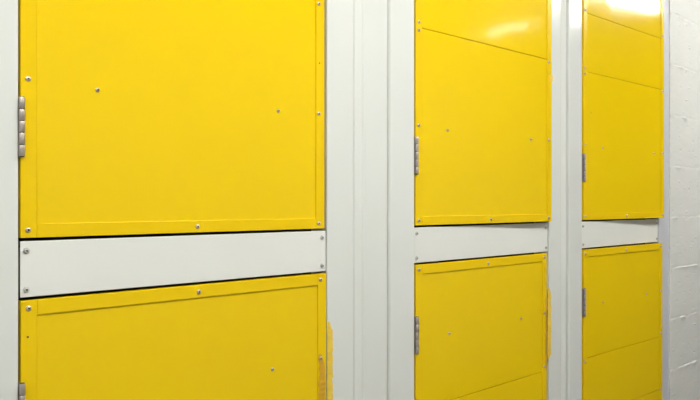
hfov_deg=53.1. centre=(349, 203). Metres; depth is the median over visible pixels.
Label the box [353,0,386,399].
trim
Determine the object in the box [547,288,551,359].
tape strip
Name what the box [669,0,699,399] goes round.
wall
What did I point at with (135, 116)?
door
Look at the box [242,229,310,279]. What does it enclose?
wall
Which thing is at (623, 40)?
door
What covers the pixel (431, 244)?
cover plate
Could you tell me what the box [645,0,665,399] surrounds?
trim
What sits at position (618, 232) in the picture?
cover plate
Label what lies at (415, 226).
wall
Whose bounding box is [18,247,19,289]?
trim
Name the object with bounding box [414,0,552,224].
door
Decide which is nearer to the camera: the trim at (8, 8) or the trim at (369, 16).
the trim at (8, 8)
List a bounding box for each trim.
[0,0,17,399]
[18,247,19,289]
[311,0,352,399]
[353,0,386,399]
[387,0,413,399]
[534,0,560,399]
[561,0,565,399]
[566,0,581,399]
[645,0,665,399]
[666,0,668,399]
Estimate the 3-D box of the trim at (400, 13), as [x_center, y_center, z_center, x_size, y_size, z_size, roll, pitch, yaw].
[0.106,0.100,1.681,0.087,2.698,0.052,0,0,-44]
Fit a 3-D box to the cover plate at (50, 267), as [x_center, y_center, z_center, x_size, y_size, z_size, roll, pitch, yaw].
[-0.277,0.100,1.282,0.623,0.086,0.005,0,0,-44]
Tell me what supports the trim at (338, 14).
attached to the wall at (290, 230)
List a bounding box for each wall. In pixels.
[18,225,437,299]
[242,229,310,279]
[438,222,533,261]
[582,218,644,248]
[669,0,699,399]
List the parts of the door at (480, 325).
door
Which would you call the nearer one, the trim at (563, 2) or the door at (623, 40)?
the trim at (563, 2)
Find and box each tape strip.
[327,322,333,399]
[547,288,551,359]
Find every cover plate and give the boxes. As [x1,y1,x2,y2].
[20,231,325,297]
[414,223,547,262]
[582,219,657,247]
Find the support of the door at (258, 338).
in the wall at (290, 230)
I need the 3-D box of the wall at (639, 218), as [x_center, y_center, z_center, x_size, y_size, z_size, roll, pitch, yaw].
[1.029,0.100,2.907,0.020,2.698,0.446,0,0,-44]
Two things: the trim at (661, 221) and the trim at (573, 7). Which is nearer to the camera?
the trim at (573, 7)
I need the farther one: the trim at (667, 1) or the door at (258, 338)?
the trim at (667, 1)
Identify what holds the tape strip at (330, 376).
attached to the wall at (290, 230)
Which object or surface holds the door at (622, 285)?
in the wall at (639, 218)
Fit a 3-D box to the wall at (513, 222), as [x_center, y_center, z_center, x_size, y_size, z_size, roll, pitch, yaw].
[0.479,0.100,2.383,0.020,2.698,0.446,0,0,-44]
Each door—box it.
[18,0,323,237]
[18,273,325,399]
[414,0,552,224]
[414,253,546,399]
[582,0,663,219]
[582,243,661,399]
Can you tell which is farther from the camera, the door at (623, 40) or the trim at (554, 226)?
the door at (623, 40)
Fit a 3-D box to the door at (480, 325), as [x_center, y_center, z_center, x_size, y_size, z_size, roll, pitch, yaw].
[0.370,0.639,1.906,0.603,0.982,0.030,0,0,-44]
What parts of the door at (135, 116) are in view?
door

